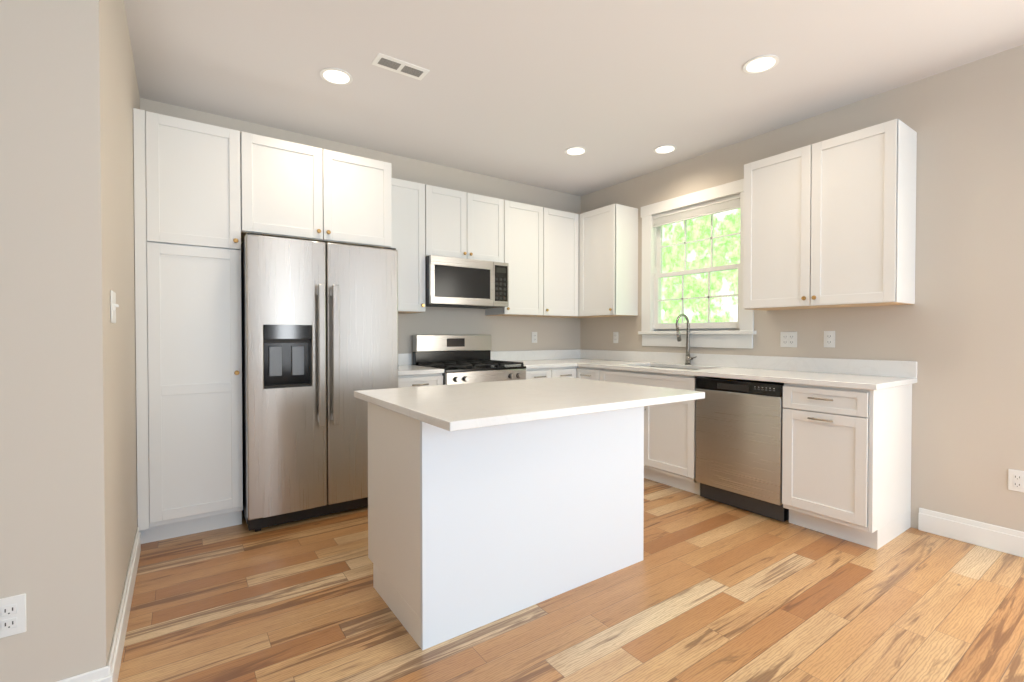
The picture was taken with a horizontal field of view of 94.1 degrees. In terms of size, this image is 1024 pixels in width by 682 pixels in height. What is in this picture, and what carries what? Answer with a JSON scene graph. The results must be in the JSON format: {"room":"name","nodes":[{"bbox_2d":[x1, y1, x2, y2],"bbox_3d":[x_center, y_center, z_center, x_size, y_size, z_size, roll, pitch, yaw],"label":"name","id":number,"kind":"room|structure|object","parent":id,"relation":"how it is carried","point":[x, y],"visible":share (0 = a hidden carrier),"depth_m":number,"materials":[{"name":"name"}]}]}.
{"room":"kitchen","nodes":[
{"label":"kitchen","id":0,"kind":"room"},
{"bbox_2d":[0,0,119,681],"bbox_3d":[-2.442,-0.187,0.772,2.725,2.720,0.140,-1,1,-35],"label":"wall","id":1,"kind":"structure","parent":0,"point":[69,96],"depth_m":1.44,"materials":[{"name":"beige paint"}]},
{"bbox_2d":[0,593,26,637],"bbox_3d":[-1.457,0.799,1.382,0.070,0.114,0.007,-1,1,-35],"label":"electrical outlet","id":2,"kind":"object","parent":1,"relation":"attached to","point":[13,621],"visible":1,"depth_m":1.39,"materials":[{"name":"white plastic"}]},
{"bbox_2d":[56,652,119,681],"bbox_3d":[-2.392,1.106,0.732,2.741,0.135,0.021,-1,1,-35],"label":"baseboard","id":3,"kind":"structure","parent":1,"relation":"attached to","point":[110,673],"depth_m":1.50,"materials":[{"name":"white paint"}]},
{"bbox_2d":[112,0,139,602],"bbox_3d":[-1.949,-0.208,2.323,0.140,2.720,1.820,-1,1,-35],"label":"wall","id":4,"kind":"structure","parent":0,"point":[125,91],"depth_m":2.14,"materials":[{"name":"beige paint"}]},
{"bbox_2d":[110,290,118,322],"bbox_3d":[-1.429,-0.122,1.717,0.016,0.114,0.116,-1,1,-35],"label":"light switch","id":5,"kind":"object","parent":4,"relation":"attached to","point":[113,305],"visible":0.94,"depth_m":1.69,"materials":[{"name":"white plastic"}]},
{"bbox_2d":[109,527,140,664],"bbox_3d":[-1.661,1.088,2.066,0.016,0.135,1.320,-1,1,-35],"label":"baseboard","id":6,"kind":"structure","parent":4,"relation":"attached to","point":[119,636],"depth_m":1.95,"materials":[{"name":"white paint"}]},
{"bbox_2d":[140,98,580,364],"bbox_3d":[-0.864,-0.234,4.276,4.155,2.720,0.140,-1,1,-35],"label":"wall","id":7,"kind":"structure","parent":0,"point":[510,333],"depth_m":4.45,"materials":[{"name":"beige paint"}]},
{"bbox_2d":[245,132,391,247],"bbox_3d":[-1.425,-0.972,3.401,0.942,0.600,0.630,-1,1,-35],"label":"upper cabinet","id":8,"kind":"object","parent":7,"relation":"attached to","point":[293,190],"depth_m":3.12,"materials":[{"name":"white paint"}]},
{"bbox_2d":[391,178,434,313],"bbox_3d":[-0.936,-0.760,3.929,0.457,1.040,0.331,-1,1,-35],"label":"upper cabinet","id":9,"kind":"object","parent":7,"relation":"attached to","point":[413,203],"depth_m":3.83,"materials":[{"name":"white paint"}]},
{"bbox_2d":[435,186,474,258],"bbox_3d":[-0.615,-0.992,4.150,0.444,0.582,0.331,-1,1,-35],"label":"upper cabinet","id":10,"kind":"object","parent":7,"relation":"attached to","point":[454,209],"depth_m":4.05,"materials":[{"name":"white paint"}]},
{"bbox_2d":[425,255,508,308],"bbox_3d":[-0.457,-0.500,4.215,0.762,0.394,0.412,-1,1,-35],"label":"microwave","id":11,"kind":"object","parent":10,"relation":"attached to","point":[452,282],"visible":0.96,"depth_m":4.03,"materials":[{"name":"grey metal"}]},
{"bbox_2d":[475,194,506,262],"bbox_3d":[-0.348,-0.994,4.337,0.445,0.582,0.331,-1,1,-35],"label":"upper cabinet","id":12,"kind":"object","parent":7,"relation":"attached to","point":[490,212],"depth_m":4.25,"materials":[{"name":"white paint"}]},
{"bbox_2d":[485,200,546,316],"bbox_3d":[0.023,-0.769,4.598,0.579,1.040,0.331,-1,1,-35],"label":"upper cabinet","id":13,"kind":"object","parent":7,"relation":"attached to","point":[522,219],"depth_m":4.46,"materials":[{"name":"white paint"}]},
{"bbox_2d":[532,332,536,342],"bbox_3d":[0.235,-0.038,4.955,0.070,0.114,0.007,-1,1,-35],"label":"electrical outlet","id":14,"kind":"object","parent":7,"relation":"attached to","point":[534,337],"visible":1,"depth_m":4.95,"materials":[{"name":"white plastic"}]},
{"bbox_2d":[539,207,578,317],"bbox_3d":[0.400,-0.772,4.824,0.540,1.040,0.393,-1,1,-35],"label":"upper cabinet","id":15,"kind":"object","parent":7,"relation":"attached to","point":[558,230],"depth_m":4.71,"materials":[{"name":"white paint"}]},
{"bbox_2d":[118,478,1023,681],"bbox_3d":[0.234,1.209,0.342,6.880,0.060,7.880,-1,1,-35],"label":"floor","id":16,"kind":"structure","parent":0,"point":[706,590],"depth_m":2.02,"materials":[{"name":"brown wood"}]},
{"bbox_2d":[133,108,244,543],"bbox_3d":[-2.020,-0.062,2.997,0.506,2.410,0.630,-1,1,-35],"label":"tall cabinet","id":17,"kind":"object","parent":16,"relation":"on","point":[207,198],"depth_m":2.74,"materials":[{"name":"white paint"}]},
{"bbox_2d":[241,232,397,531],"bbox_3d":[-1.357,0.251,3.310,0.918,1.777,0.820,-1,1,-35],"label":"fridge","id":18,"kind":"object","parent":16,"relation":"on","point":[319,333],"visible":0.92,"depth_m":2.96,"materials":[{"name":"grey metal"}]},
{"bbox_2d":[398,373,442,387],"bbox_3d":[-0.872,0.689,3.810,0.404,0.888,0.631,-1,1,-35],"label":"base cabinet","id":19,"kind":"object","parent":16,"relation":"on","point":[418,380],"depth_m":3.56,"materials":[{"name":"white paint"}]},
{"bbox_2d":[398,353,443,374],"bbox_3d":[-0.867,0.179,3.796,0.404,0.131,0.647,-1,1,-35],"label":"countertop","id":20,"kind":"structure","parent":19,"relation":"on","point":[405,367],"depth_m":3.71,"materials":[{"name":"stone"}]},
{"bbox_2d":[413,335,525,384],"bbox_3d":[-0.353,0.538,4.090,0.762,1.182,0.708,-1,1,-35],"label":"range","id":21,"kind":"object","parent":16,"relation":"on","point":[461,359],"visible":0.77,"depth_m":4.13,"materials":[{"name":"grey metal"}]},
{"bbox_2d":[368,405,649,649],"bbox_3d":[-0.017,0.712,2.416,1.250,0.878,0.679,-1,1,-35],"label":"kitchen island","id":22,"kind":"object","parent":16,"relation":"on","point":[489,502],"depth_m":2.03,"materials":[{"name":"white paint"}]},
{"bbox_2d":[354,377,704,432],"bbox_3d":[0.075,0.258,2.295,1.360,0.031,1.005,-1,1,-35],"label":"island countertop","id":23,"kind":"structure","parent":22,"relation":"on","point":[482,405],"depth_m":2.04,"materials":[{"name":"white stone"}]},
{"bbox_2d":[526,368,545,378],"bbox_3d":[0.076,0.680,4.471,0.367,0.888,0.631,-1,1,-35],"label":"base cabinet","id":24,"kind":"object","parent":16,"relation":"on","point":[536,373],"depth_m":4.18,"materials":[{"name":"white paint"}]},
{"bbox_2d":[491,349,573,368],"bbox_3d":[0.162,0.169,4.514,0.566,0.131,0.647,-1,1,-35],"label":"countertop","id":25,"kind":"structure","parent":24,"relation":"on","point":[532,359],"depth_m":4.81,"materials":[{"name":"stone"}]},
{"bbox_2d":[546,366,573,377],"bbox_3d":[0.296,0.678,4.601,0.386,0.888,0.670,-1,1,-35],"label":"base cabinet","id":26,"kind":"object","parent":16,"relation":"on","point":[554,372],"depth_m":4.34,"materials":[{"name":"white paint"}]},
{"bbox_2d":[574,366,653,461],"bbox_3d":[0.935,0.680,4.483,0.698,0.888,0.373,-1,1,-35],"label":"base cabinet","id":27,"kind":"object","parent":16,"relation":"on","point":[601,374],"depth_m":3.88,"materials":[{"name":"white paint"}]},
{"bbox_2d":[695,377,788,521],"bbox_3d":[1.737,0.702,3.361,0.612,0.874,0.592,-1,1,-35],"label":"dishwasher","id":28,"kind":"object","parent":16,"relation":"on","point":[738,453],"visible":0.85,"depth_m":3.15,"materials":[{"name":"grey metal"}]},
{"bbox_2d":[782,383,911,549],"bbox_3d":[2.058,0.700,2.934,0.631,0.888,0.465,-1,1,-35],"label":"base cabinet","id":29,"kind":"object","parent":16,"relation":"on","point":[846,463],"depth_m":2.74,"materials":[{"name":"white paint"}]},
{"bbox_2d":[574,349,917,389],"bbox_3d":[1.336,0.283,3.920,0.677,0.344,2.967,-1,1,-35],"label":"countertop","id":30,"kind":"structure","parent":29,"relation":"on","point":[863,374],"depth_m":3.41,"materials":[{"name":"stone"}]},
{"bbox_2d":[675,314,696,364],"bbox_3d":[1.487,-0.014,4.073,0.196,0.443,0.115,-1,1,-35],"label":"faucet","id":31,"kind":"object","parent":30,"relation":"on","point":[688,358],"visible":1,"depth_m":4.12,"materials":[{"name":"silver metal"}]},
{"bbox_2d":[124,0,1023,196],"bbox_3d":[0.234,-1.591,0.304,6.880,0.100,7.880,-1,1,-35],"label":"ceiling","id":32,"kind":"structure","parent":0,"point":[528,92],"depth_m":2.74,"materials":[{"name":"white paint"}]},
{"bbox_2d":[320,68,352,84],"bbox_3d":[-1.044,-1.572,2.834,0.184,0.010,0.184,-1,1,-35],"label":"recessed light","id":33,"kind":"object","parent":32,"relation":"in","point":[336,76],"visible":1,"depth_m":2.83,"materials":[{"name":"white paint"}]},
{"bbox_2d":[371,53,429,79],"bbox_3d":[-0.638,-1.570,2.739,0.305,0.008,0.130,-1,1,-35],"label":"ceiling vent","id":34,"kind":"object","parent":32,"relation":"in","point":[398,66],"visible":1,"depth_m":2.73,"materials":[{"name":"white paint"}]},
{"bbox_2d":[565,146,586,154],"bbox_3d":[0.533,-1.587,3.983,0.184,0.010,0.184,-1,1,-35],"label":"recessed light","id":35,"kind":"object","parent":32,"relation":"in","point":[576,150],"visible":1,"depth_m":3.96,"materials":[{"name":"white paint"}]},
{"bbox_2d":[653,145,676,153],"bbox_3d":[1.266,-1.587,3.946,0.184,0.010,0.184,-1,1,-35],"label":"recessed light","id":36,"kind":"object","parent":32,"relation":"in","point":[663,149],"visible":1,"depth_m":3.94,"materials":[{"name":"white paint"}]},
{"bbox_2d":[743,55,778,73],"bbox_3d":[1.412,-1.570,2.706,0.184,0.010,0.184,-1,1,-35],"label":"recessed light","id":37,"kind":"object","parent":32,"relation":"in","point":[760,64],"visible":1,"depth_m":2.70,"materials":[{"name":"white paint"}]},
{"bbox_2d":[580,44,1023,531],"bbox_3d":[2.997,-0.207,2.252,0.140,2.720,7.600,-1,1,-35],"label":"wall","id":38,"kind":"structure","parent":0,"point":[955,331],"depth_m":2.78,"materials":[{"name":"beige paint"}]},
{"bbox_2d":[579,204,637,317],"bbox_3d":[0.925,-0.770,4.743,0.393,1.040,0.502,-1,1,-35],"label":"upper cabinet","id":39,"kind":"object","parent":38,"relation":"attached to","point":[608,235],"depth_m":4.60,"materials":[{"name":"white paint"}]},
{"bbox_2d":[613,332,617,342],"bbox_3d":[1.064,-0.037,4.894,0.007,0.114,0.070,-1,1,-35],"label":"electrical outlet","id":40,"kind":"object","parent":38,"relation":"attached to","point":[615,337],"visible":1,"depth_m":4.89,"materials":[{"name":"white plastic"}]},
{"bbox_2d":[638,179,756,348],"bbox_3d":[1.615,-0.616,4.188,0.185,1.337,1.130,-1,1,-35],"label":"window","id":41,"kind":"structure","parent":38,"relation":"in","point":[709,333],"depth_m":4.19,"materials":[{"name":"white paint"}]},
{"bbox_2d":[743,148,806,310],"bbox_3d":[1.950,-0.752,3.331,0.330,1.040,0.508,-1,1,-35],"label":"upper cabinet","id":42,"kind":"object","parent":38,"relation":"attached to","point":[771,184],"depth_m":3.29,"materials":[{"name":"white paint"}]},
{"bbox_2d":[780,332,796,346],"bbox_3d":[2.033,-0.011,3.506,0.007,0.114,0.116,-1,1,-35],"label":"electrical outlet","id":43,"kind":"object","parent":38,"relation":"attached to","point":[788,339],"visible":1,"depth_m":3.50,"materials":[{"name":"white plastic"}]},
{"bbox_2d":[824,331,834,347],"bbox_3d":[2.187,-0.013,3.286,0.007,0.114,0.070,-1,1,-35],"label":"electrical outlet","id":44,"kind":"object","parent":38,"relation":"attached to","point":[829,338],"visible":1,"depth_m":3.28,"materials":[{"name":"white plastic"}]},
{"bbox_2d":[795,119,916,308],"bbox_3d":[2.173,-0.747,3.011,0.330,1.040,0.508,-1,1,-35],"label":"upper cabinet","id":45,"kind":"object","parent":38,"relation":"attached to","point":[830,223],"depth_m":2.87,"materials":[{"name":"white paint"}]},
{"bbox_2d":[918,508,1023,557],"bbox_3d":[3.787,1.103,1.001,0.016,0.135,4.615,-1,1,-35],"label":"baseboard","id":46,"kind":"structure","parent":38,"relation":"attached to","point":[995,537],"depth_m":2.69,"materials":[{"name":"white paint"}]},
{"bbox_2d":[1008,469,1023,492],"bbox_3d":[2.706,0.748,2.553,0.007,0.114,0.070,-1,1,-35],"label":"electrical outlet","id":47,"kind":"object","parent":38,"relation":"attached to","point":[1015,480],"visible":1,"depth_m":2.56,"materials":[{"name":"white plastic"}]},
{"label":"outside","id":48,"kind":"structure","parent":0,"visible":0},
{"bbox_2d":[662,209,739,322],"bbox_3d":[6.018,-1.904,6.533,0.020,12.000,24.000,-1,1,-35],"label":"trees","id":49,"kind":"object","parent":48,"point":[700,252],"depth_m":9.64,"materials":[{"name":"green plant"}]}
]}

